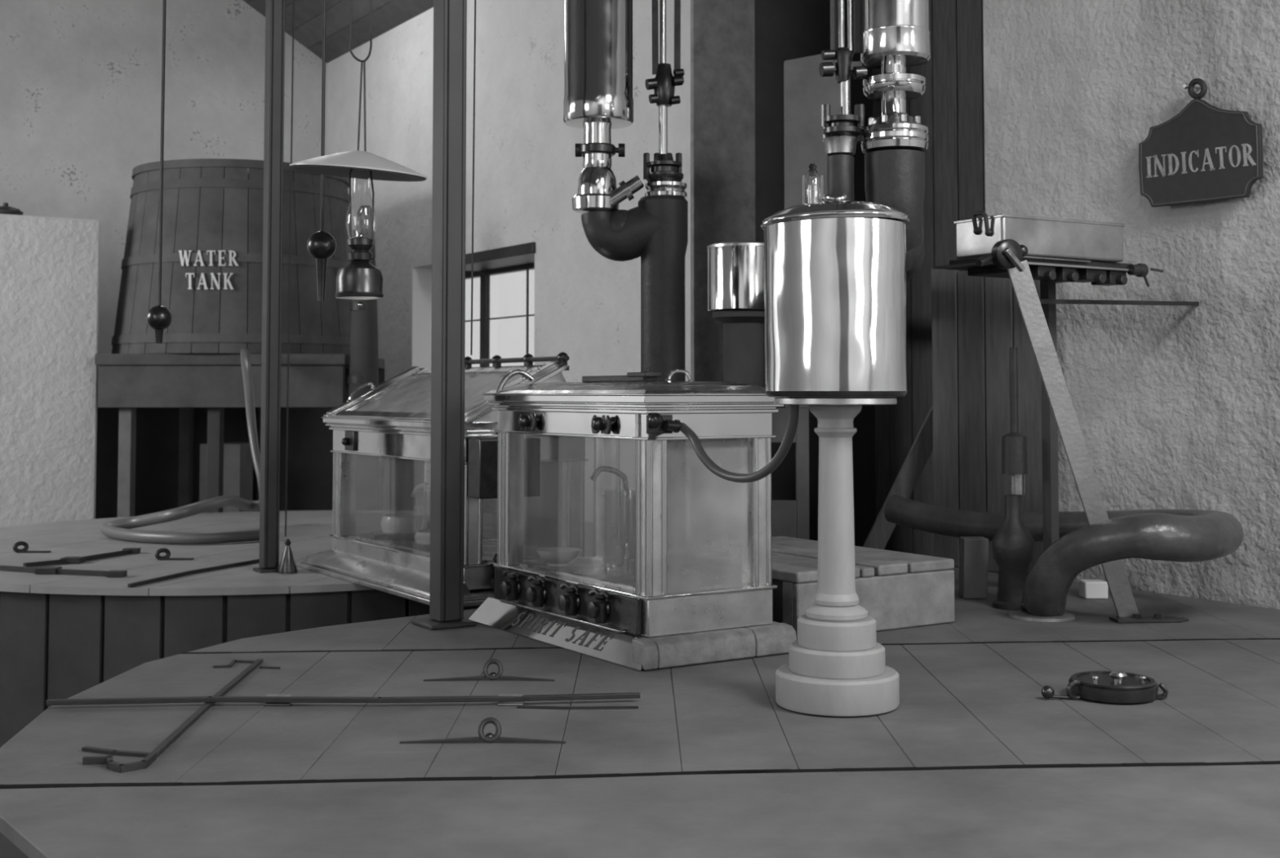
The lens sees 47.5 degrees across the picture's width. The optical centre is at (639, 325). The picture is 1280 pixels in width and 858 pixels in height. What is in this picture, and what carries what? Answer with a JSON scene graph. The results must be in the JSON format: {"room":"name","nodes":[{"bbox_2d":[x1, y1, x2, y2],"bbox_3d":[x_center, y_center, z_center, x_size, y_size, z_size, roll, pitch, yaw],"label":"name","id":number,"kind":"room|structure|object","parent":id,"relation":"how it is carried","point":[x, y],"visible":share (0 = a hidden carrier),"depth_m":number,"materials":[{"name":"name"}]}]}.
{"room":"whisky distillery","nodes":[
{"label":"whisky distillery","id":0,"kind":"room"},
{"bbox_2d":[0,0,327,368],"bbox_3d":[-7.572,-1.228,12.998,9.826,9.032,0.300,2,-3,-33],"label":"wall","id":1,"kind":"structure","parent":0,"point":[81,80],"depth_m":14.40,"materials":[{"name":"paint"}]},
{"bbox_2d":[243,0,433,62],"bbox_3d":[-2.061,-4.644,5.024,10.326,3.230,19.920,2,-3,-33],"label":"ceiling","id":2,"kind":"structure","parent":0,"point":[387,15],"depth_m":14.53,"materials":[{"name":"grey wood"}]},
{"bbox_2d":[146,0,172,343],"bbox_3d":[-2.184,-2.698,6.729,0.114,5.560,0.114,0,-3,0],"label":"weight","id":3,"kind":"object","parent":2,"relation":"hanging from","point":[158,317],"visible":1,"depth_m":6.62,"materials":[{"name":"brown metal"}]},
{"bbox_2d":[284,0,294,536],"bbox_3d":[-1.780,-1.298,7.453,0.028,4.730,0.008,0,-3,0],"label":"cord","id":4,"kind":"object","parent":2,"relation":"hanging from","point":[292,73],"visible":1,"depth_m":7.40,"materials":[{"name":"grey fabric"}]},
{"bbox_2d":[306,0,336,300],"bbox_3d":[-1.230,-2.731,5.730,0.112,5.272,0.112,0,-3,0],"label":"weight","id":5,"kind":"object","parent":2,"relation":"hanging from","point":[321,245],"visible":1,"depth_m":5.61,"materials":[{"name":"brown metal"}]},
{"bbox_2d":[289,0,426,306],"bbox_3d":[-1.011,-2.742,5.330,0.485,5.356,0.486,0,-3,0],"label":"oil lamp","id":6,"kind":"object","parent":2,"relation":"hanging from","point":[359,279],"visible":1,"depth_m":5.18,"materials":[{"name":"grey metal"}]},
{"bbox_2d":[470,0,475,355],"bbox_3d":[-0.750,-1.534,6.626,0.028,3.335,0.008,0,-3,0],"label":"guy wire","id":7,"kind":"object","parent":2,"relation":"hanging from","point":[474,50],"visible":1,"depth_m":6.58,"materials":[{"name":"black metal"}]},
{"bbox_2d":[326,0,691,559],"bbox_3d":[-1.379,0.173,12.845,0.500,6.220,7.140,2,-3,-33],"label":"wall","id":8,"kind":"structure","parent":0,"point":[527,170],"depth_m":11.80,"materials":[{"name":"white paint"}]},
{"bbox_2d":[411,267,431,387],"bbox_3d":[-1.945,0.105,13.655,0.421,1.289,0.012,2,-3,-33],"label":"trim","id":9,"kind":"structure","parent":8,"relation":"attached to","point":[421,277],"depth_m":13.60,"materials":[{"name":"white"}]},
{"bbox_2d":[465,262,534,367],"bbox_3d":[-1.099,0.075,12.792,0.070,1.310,2.380,2,-3,-33],"label":"window","id":10,"kind":"structure","parent":8,"relation":"in","point":[484,276],"depth_m":13.23,"materials":[{"name":"paint"}]},
{"bbox_2d":[465,241,535,271],"bbox_3d":[-1.153,-0.582,12.424,0.450,0.090,1.810,2,-3,-33],"label":"trim","id":11,"kind":"structure","parent":8,"relation":"attached to","point":[524,253],"depth_m":12.19,"materials":[{"name":"paint"}]},
{"bbox_2d":[690,0,755,542],"bbox_3d":[0.568,0.041,9.838,0.516,6.210,0.030,2,-3,-33],"label":"pillar","id":12,"kind":"structure","parent":8,"relation":"attached to","point":[722,46],"depth_m":9.83,"materials":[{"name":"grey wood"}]},
{"bbox_2d":[0,566,1279,857],"bbox_3d":[1.193,1.962,3.660,4.957,1.792,6.786,2,-3,-33],"label":"floor","id":13,"kind":"structure","parent":0,"point":[972,760],"depth_m":3.61,"materials":[{"name":"grey"}]},
{"bbox_2d":[81,658,279,773],"bbox_3d":[-1.285,1.080,4.145,0.229,0.016,1.421,0,-3,0],"label":"bar","id":14,"kind":"object","parent":13,"relation":"on","point":[150,757],"visible":0.9,"depth_m":3.64,"materials":[{"name":"black metal"}]},
{"bbox_2d":[45,692,639,709],"bbox_3d":[-0.841,1.077,4.175,1.684,0.026,0.116,0,-3,0],"label":"bar","id":15,"kind":"object","parent":13,"relation":"on","point":[517,700],"visible":1,"depth_m":4.16,"materials":[{"name":"black metal"}]},
{"bbox_2d":[411,0,476,630],"bbox_3d":[-0.758,-1.920,5.758,0.190,6.156,0.190,2,-3,-33],"label":"post","id":16,"kind":"object","parent":13,"relation":"on","point":[450,16],"visible":1,"depth_m":5.65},
{"bbox_2d":[400,716,565,743],"bbox_3d":[-0.403,1.043,3.746,0.425,0.063,0.041,0,-3,0],"label":"ring","id":17,"kind":"object","parent":13,"relation":"on","point":[489,737],"visible":1,"depth_m":3.73,"materials":[{"name":"black metal"}]},
{"bbox_2d":[423,658,554,681],"bbox_3d":[-0.471,1.078,4.552,0.409,0.065,0.049,0,-3,0],"label":"ring","id":18,"kind":"object","parent":13,"relation":"on","point":[492,676],"visible":1,"depth_m":4.54,"materials":[{"name":"black metal"}]},
{"bbox_2d":[468,368,796,671],"bbox_3d":[-0.078,0.650,5.384,0.661,0.986,1.269,2,-3,-33],"label":"spirit safe","id":19,"kind":"object","parent":13,"relation":"on","point":[673,615],"visible":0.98,"depth_m":5.02,"materials":[{"name":"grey metal"}]},
{"bbox_2d":[518,413,536,431],"bbox_3d":[-0.428,0.360,5.448,0.052,0.065,0.124,2,-3,-33],"label":"tap","id":20,"kind":"object","parent":19,"relation":"on","point":[526,421],"depth_m":5.43,"materials":[{"name":"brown metal"}]},
{"bbox_2d":[536,546,581,566],"bbox_3d":[-0.309,0.884,5.548,0.170,0.060,0.170,0,-3,0],"label":"bowl","id":21,"kind":"object","parent":19,"relation":"on","point":[553,556],"visible":1,"depth_m":5.50,"materials":[{"name":"white ceramic"}]},
{"bbox_2d":[499,599,626,632],"bbox_3d":[-0.290,1.028,5.180,0.033,0.008,0.850,2,-3,-33],"label":"sign","id":22,"kind":"object","parent":19,"relation":"on","point":[580,618],"depth_m":5.12,"materials":[{"name":"grey metal"}]},
{"bbox_2d":[591,414,612,434],"bbox_3d":[-0.140,0.340,5.000,0.052,0.065,0.124,2,-3,-33],"label":"tap","id":23,"kind":"object","parent":19,"relation":"on","point":[600,424],"depth_m":4.98,"materials":[{"name":"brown metal"}]},
{"bbox_2d":[603,478,635,576],"bbox_3d":[-0.074,0.725,5.243,0.117,0.350,0.117,0,-3,0],"label":"glass jar","id":24,"kind":"object","parent":19,"relation":"on","point":[619,549],"visible":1,"depth_m":5.24,"materials":[{"name":"clear glass"}]},
{"bbox_2d":[520,556,744,591],"bbox_3d":[-0.049,0.912,5.359,0.396,0.010,0.963,2,-3,-33],"label":"tray","id":25,"kind":"object","parent":19,"relation":"on","point":[591,569],"depth_m":5.24,"materials":[{"name":"grey metal"}]},
{"bbox_2d":[680,404,799,482],"bbox_3d":[0.308,0.354,4.536,0.069,0.272,0.668,2,-3,-30],"label":"hose","id":26,"kind":"object","parent":19,"relation":"attached to","point":[787,442],"visible":0.94,"depth_m":4.48,"materials":[{"name":"grey rubber"}]},
{"bbox_2d":[638,195,688,545],"bbox_3d":[0.100,0.314,6.292,0.238,1.742,0.238,0,-3,0],"label":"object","id":27,"kind":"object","parent":13,"relation":"on","point":[663,257],"depth_m":6.22,"materials":[{"name":"black metal"}]},
{"bbox_2d":[563,0,660,261],"bbox_3d":[-0.113,-1.452,6.372,0.444,2.348,0.307,0,-3,0],"label":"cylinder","id":28,"kind":"object","parent":27,"relation":"attached to","point":[597,100],"visible":0.98,"depth_m":6.25,"materials":[{"name":"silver metal"}]},
{"bbox_2d":[643,0,687,198],"bbox_3d":[0.110,-1.534,6.376,0.191,1.952,0.186,0,-3,0],"label":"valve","id":29,"kind":"object","parent":27,"relation":"on","point":[665,176],"visible":0.98,"depth_m":6.32,"materials":[{"name":"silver metal"}]},
{"bbox_2d":[712,310,764,540],"bbox_3d":[0.520,0.581,7.281,0.320,1.299,0.320,0,-3,0],"label":"pedestal","id":30,"kind":"object","parent":13,"relation":"on","point":[743,330],"visible":0.41,"depth_m":7.21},
{"bbox_2d":[706,241,764,311],"bbox_3d":[0.521,-0.243,7.319,0.365,0.338,0.365,0,-3,0],"label":"metal can","id":31,"kind":"object","parent":30,"relation":"on","point":[735,269],"visible":0.7,"depth_m":7.15,"materials":[{"name":"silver metal"}]},
{"bbox_2d":[666,536,955,640],"bbox_3d":[0.609,1.045,5.918,0.785,0.247,1.080,2,-3,-33],"label":"wooden platform","id":32,"kind":"object","parent":13,"relation":"on","point":[898,589],"visible":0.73,"depth_m":5.57,"materials":[{"name":"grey wood"}]},
{"bbox_2d":[771,53,850,539],"bbox_3d":[0.886,-0.146,8.145,0.591,2.826,0.060,0,-3,0],"label":"board","id":33,"kind":"object","parent":13,"relation":"on","point":[805,91],"visible":0.29,"depth_m":8.15,"materials":[{"name":"grey wood"}]},
{"bbox_2d":[774,397,899,716],"bbox_3d":[0.567,0.647,4.205,0.352,0.878,0.352,0,-3,0],"label":"stand","id":34,"kind":"object","parent":13,"relation":"on","point":[836,666],"visible":1,"depth_m":4.12,"materials":[{"name":"paint"}]},
{"bbox_2d":[760,194,909,397],"bbox_3d":[0.568,-0.088,4.238,0.430,0.591,0.430,0,-3,2],"label":"vessel","id":35,"kind":"object","parent":34,"relation":"on","point":[835,268],"visible":1,"depth_m":4.06,"materials":[{"name":"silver metal"}]},
{"bbox_2d":[802,163,823,204],"bbox_3d":[0.509,-0.413,4.283,0.060,0.127,0.044,0,-3,0],"label":"bottle","id":36,"kind":"object","parent":35,"relation":"on","point":[812,190],"visible":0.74,"depth_m":4.27,"materials":[{"name":"clear glass"}]},
{"bbox_2d":[931,268,959,567],"bbox_3d":[1.597,0.468,7.571,0.030,1.548,0.180,2,-3,-33],"label":"board","id":37,"kind":"object","parent":13,"relation":"on","point":[945,406],"visible":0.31,"depth_m":7.56,"materials":[{"name":"grey wood"}]},
{"bbox_2d":[957,271,986,511],"bbox_3d":[1.699,0.476,7.411,0.030,1.518,0.180,2,-3,-33],"label":"board","id":38,"kind":"object","parent":13,"relation":"on","point":[971,289],"visible":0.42,"depth_m":7.40,"materials":[{"name":"grey wood"}]},
{"bbox_2d":[958,536,988,599],"bbox_3d":[1.460,1.058,6.366,0.114,0.261,0.100,0,-3,0],"label":"stub","id":39,"kind":"object","parent":13,"relation":"on","point":[973,550],"visible":1,"depth_m":6.32,"materials":[{"name":"grey wood"}]},
{"bbox_2d":[984,276,1013,572],"bbox_3d":[1.802,0.453,7.252,0.030,1.548,0.180,2,-3,-33],"label":"board","id":40,"kind":"object","parent":13,"relation":"on","point":[999,303],"visible":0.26,"depth_m":7.26,"materials":[{"name":"grey wood"}]},
{"bbox_2d":[991,346,1035,610],"bbox_3d":[1.562,0.633,6.098,0.177,1.086,0.177,0,-3,0],"label":"pipe","id":41,"kind":"object","parent":13,"relation":"on","point":[1013,545],"visible":0.9,"depth_m":6.05,"materials":[{"name":"black metal"}]},
{"bbox_2d":[1013,280,1043,571],"bbox_3d":[1.905,0.461,7.091,0.030,1.518,0.180,2,-3,-33],"label":"board","id":42,"kind":"object","parent":13,"relation":"on","point":[1029,381],"visible":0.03,"depth_m":7.07,"materials":[{"name":"grey wood"}]},
{"bbox_2d":[1008,609,1075,622],"bbox_3d":[1.605,1.157,5.813,0.260,0.013,0.260,0,-3,0],"label":"flange","id":43,"kind":"object","parent":13,"relation":"on","point":[1020,615],"visible":0.8,"depth_m":5.74,"materials":[{"name":"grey metal"}]},
{"bbox_2d":[884,495,1244,616],"bbox_3d":[1.624,0.964,6.071,1.685,0.472,0.919,-2,-3,37],"label":"pipe","id":44,"kind":"object","parent":43,"relation":"on","point":[1162,535],"visible":0.94,"depth_m":5.57,"materials":[{"name":"grey metal"}]},
{"bbox_2d":[933,239,1188,622],"bbox_3d":[1.665,0.425,5.760,0.998,1.478,0.576,2,-3,-33],"label":"support stand","id":45,"kind":"object","parent":13,"relation":"on","point":[1007,259],"visible":1,"depth_m":5.68,"materials":[{"name":"black metal"}]},
{"bbox_2d":[953,210,1124,262],"bbox_3d":[1.597,-0.349,5.839,0.693,0.177,0.276,1,-3,-30],"label":"tin box","id":46,"kind":"object","parent":45,"relation":"on","point":[1042,237],"visible":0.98,"depth_m":5.71,"materials":[{"name":"silver metal"}]},
{"bbox_2d":[1079,579,1108,599],"bbox_3d":[1.983,1.152,6.362,0.100,0.074,0.100,0,-3,0],"label":"block","id":47,"kind":"object","parent":13,"relation":"on","point":[1088,588],"visible":0.93,"depth_m":6.31,"materials":[{"name":"white paint"}]},
{"bbox_2d":[1040,671,1168,703],"bbox_3d":[1.372,1.058,4.271,0.323,0.078,0.256,2,-4,-42],"label":"instrument","id":48,"kind":"object","parent":13,"relation":"on","point":[1104,686],"visible":1,"depth_m":4.24,"materials":[{"name":"metal"}]},
{"bbox_2d":[754,0,875,546],"bbox_3d":[2.000,-0.204,8.964,1.820,6.620,3.465,2,-3,-33],"label":"wall","id":49,"kind":"structure","parent":0,"point":[784,29],"depth_m":10.22,"materials":[{"name":"black wood"}]},
{"bbox_2d":[864,149,924,282],"bbox_3d":[1.204,-0.268,8.014,0.341,0.446,5.829,0,-3,5],"label":"pipe","id":50,"kind":"object","parent":49,"relation":"attached to","point":[895,179],"visible":0.41,"depth_m":5.14,"materials":[{"name":"black metal"}]},
{"bbox_2d":[826,154,853,200],"bbox_3d":[0.795,-0.403,5.465,0.111,0.390,0.610,-1,-3,19],"label":"pipe","id":51,"kind":"object","parent":50,"relation":"attached to","point":[840,167],"visible":0.32,"depth_m":5.19,"materials":[{"name":"black metal"}]},
{"bbox_2d":[818,0,867,155],"bbox_3d":[0.730,-1.536,5.275,0.169,1.852,0.139,0,-3,0],"label":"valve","id":52,"kind":"object","parent":51,"relation":"attached to","point":[842,132],"visible":0.98,"depth_m":5.22,"materials":[{"name":"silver metal"}]},
{"bbox_2d":[860,0,930,153],"bbox_3d":[0.921,-1.471,5.272,0.250,1.704,0.248,0,-3,0],"label":"cylinder","id":53,"kind":"object","parent":50,"relation":"on","point":[895,35],"visible":0.98,"depth_m":5.16,"materials":[{"name":"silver metal"}]},
{"bbox_2d":[862,405,933,549],"bbox_3d":[1.446,0.842,7.900,0.503,0.881,0.063,0,-3,8],"label":"brace","id":54,"kind":"object","parent":49,"relation":"attached to","point":[922,448],"visible":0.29,"depth_m":7.88,"materials":[{"name":"grey wood"}]},
{"bbox_2d":[872,0,985,556],"bbox_3d":[2.532,0.014,9.344,0.045,6.220,3.145,2,-3,-33],"label":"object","id":55,"kind":"structure","parent":49,"relation":"attached to","point":[951,106],"depth_m":10.09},
{"bbox_2d":[982,0,1279,609],"bbox_3d":[3.686,-0.935,4.978,0.522,4.720,6.315,2,-3,-33],"label":"wall","id":56,"kind":"structure","parent":0,"point":[1175,406],"depth_m":6.59,"materials":[{"name":"paint"}]},
{"bbox_2d":[1039,298,1199,306],"bbox_3d":[2.033,-0.098,6.129,1.020,0.042,0.012,2,-3,-33],"label":"wall shelf","id":57,"kind":"object","parent":56,"relation":"attached to","point":[1042,300],"visible":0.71,"depth_m":6.11,"materials":[{"name":"black metal"}]},
{"bbox_2d":[1138,78,1262,207],"bbox_3d":[2.455,-0.809,6.365,0.110,0.550,0.615,2,-3,-33],"label":"wall sign","id":58,"kind":"object","parent":56,"relation":"attached to","point":[1206,152],"visible":1,"depth_m":6.33,"materials":[{"name":"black metal"}]},
{"bbox_3d":[-0.616,3.060,5.663,22.450,0.200,24.316,0,-3,0],"label":"floor","id":59,"kind":"structure","parent":0,"visible":0},
{"bbox_2d":[0,213,100,527],"bbox_3d":[-5.792,1.176,11.325,2.734,4.077,1.200,2,-3,-33],"label":"wall","id":60,"kind":"structure","parent":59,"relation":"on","point":[50,266],"depth_m":11.39,"materials":[{"name":"white paint"}]},
{"bbox_2d":[0,202,22,215],"bbox_3d":[-5.258,-0.927,12.055,0.270,0.188,0.270,0,-3,0],"label":"pot","id":61,"kind":"object","parent":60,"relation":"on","point":[5,209],"visible":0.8,"depth_m":11.97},
{"bbox_2d":[199,442,253,513],"bbox_3d":[-3.483,2.123,12.216,0.340,2.268,0.400,0,-3,0],"label":"storage box","id":62,"kind":"object","parent":59,"relation":"on","point":[237,457],"visible":0.24,"depth_m":12.06,"materials":[{"name":"grey wood"}]},
{"bbox_2d":[94,353,385,519],"bbox_3d":[-3.672,1.757,12.243,2.725,3.000,1.780,0,-3,0],"label":"stand","id":63,"kind":"object","parent":59,"relation":"on","point":[155,411],"visible":0.37,"depth_m":13.00,"materials":[{"name":"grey wood"}]},
{"bbox_2d":[111,158,352,354],"bbox_3d":[-3.404,-0.515,12.436,2.081,1.552,2.081,0,-3,0],"label":"water tank","id":64,"kind":"object","parent":63,"relation":"on","point":[212,252],"visible":0.88,"depth_m":11.59,"materials":[{"name":"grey wood"}]},
{"bbox_2d":[0,510,635,747],"bbox_3d":[-2.200,2.198,8.829,4.400,1.790,4.400,0,-3,0],"label":"raised platform","id":65,"kind":"object","parent":59,"relation":"on","point":[63,636],"visible":0.37,"depth_m":6.82,"materials":[{"name":"grey wood"}]},
{"bbox_2d":[13,541,50,552],"bbox_3d":[-3.408,1.241,8.151,0.196,0.068,0.064,0,-3,0],"label":"ring","id":66,"kind":"object","parent":65,"relation":"on","point":[16,544],"visible":1,"depth_m":8.13,"materials":[{"name":"black metal"}]},
{"bbox_2d":[0,564,127,577],"bbox_3d":[-2.870,1.211,7.190,0.774,0.028,0.105,-1,-3,16],"label":"bar","id":67,"kind":"object","parent":65,"relation":"on","point":[42,570],"visible":1,"depth_m":7.17,"materials":[{"name":"black metal"}]},
{"bbox_2d":[22,547,140,567],"bbox_3d":[-2.944,1.238,7.776,0.146,0.028,0.785,-1,-3,22],"label":"bar","id":68,"kind":"object","parent":65,"relation":"on","point":[126,550],"visible":0.96,"depth_m":7.66,"materials":[{"name":"black metal"}]},
{"bbox_2d":[155,547,193,559],"bbox_3d":[-2.496,1.225,7.798,0.196,0.068,0.064,0,-3,0],"label":"ring","id":69,"kind":"object","parent":65,"relation":"on","point":[166,557],"visible":1,"depth_m":7.78,"materials":[{"name":"black metal"}]},
{"bbox_2d":[100,347,260,544],"bbox_3d":[-3.023,0.725,9.814,1.014,1.235,2.650,1,-3,-15],"label":"hose","id":70,"kind":"object","parent":65,"relation":"on","point":[122,529],"visible":0.91,"depth_m":8.86,"materials":[{"name":"grey"}]},
{"bbox_2d":[128,559,258,587],"bbox_3d":[-2.195,1.218,7.193,0.053,0.016,1.057,-1,-3,19],"label":"bar","id":71,"kind":"object","parent":65,"relation":"on","point":[246,562],"visible":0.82,"depth_m":7.17,"materials":[{"name":"black metal"}]},
{"bbox_2d":[253,0,284,573],"bbox_3d":[-1.863,-1.853,7.445,0.124,6.176,0.124,2,-3,-33],"label":"post","id":72,"kind":"object","parent":65,"relation":"on","point":[273,211],"visible":0.98,"depth_m":7.34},
{"bbox_2d":[277,538,297,573],"bbox_3d":[-1.754,1.145,7.243,0.096,0.167,0.096,0,-3,0],"label":"weight","id":73,"kind":"object","parent":65,"relation":"on","point":[287,565],"visible":1,"depth_m":7.22,"materials":[{"name":"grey metal"}]},
{"bbox_2d":[297,351,587,607],"bbox_3d":[-0.926,0.678,6.976,0.830,1.076,1.825,2,-3,-33],"label":"spirit safe","id":74,"kind":"object","parent":65,"relation":"on","point":[392,419],"visible":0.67,"depth_m":6.69,"materials":[{"name":"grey metal"}]},
{"bbox_2d":[380,512,428,539],"bbox_3d":[-1.176,1.002,7.268,0.240,0.116,0.240,0,-3,0],"label":"bowl","id":75,"kind":"object","parent":74,"relation":"on","point":[397,526],"visible":0.83,"depth_m":7.17,"materials":[{"name":"white ceramic"}]},
{"bbox_2d":[413,528,430,547],"bbox_3d":[-0.933,1.003,6.852,0.260,0.076,0.260,0,-3,0],"label":"bowl","id":76,"kind":"object","parent":74,"relation":"on","point":[422,537],"visible":0.31,"depth_m":6.76,"materials":[{"name":"white ceramic"}]},
{"bbox_2d":[414,482,430,533],"bbox_3d":[-1.046,0.906,7.070,0.095,0.290,0.095,0,-3,0],"label":"glass jar","id":77,"kind":"object","parent":74,"relation":"on","point":[424,522],"visible":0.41,"depth_m":7.06,"materials":[{"name":"clear glass"}]},
{"bbox_2d":[349,532,539,561],"bbox_3d":[-0.917,1.055,7.009,0.480,0.010,1.430,2,-3,-33],"label":"tray","id":78,"kind":"object","parent":74,"relation":"on","point":[489,547],"depth_m":6.95,"materials":[{"name":"grey metal"}]},
{"bbox_2d":[346,205,378,510],"bbox_3d":[-2.190,0.277,11.499,0.243,2.459,0.243,-2,-4,43],"label":"pipe","id":79,"kind":"object","parent":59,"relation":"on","point":[364,348],"visible":0.64,"depth_m":11.41,"materials":[{"name":"black metal"}]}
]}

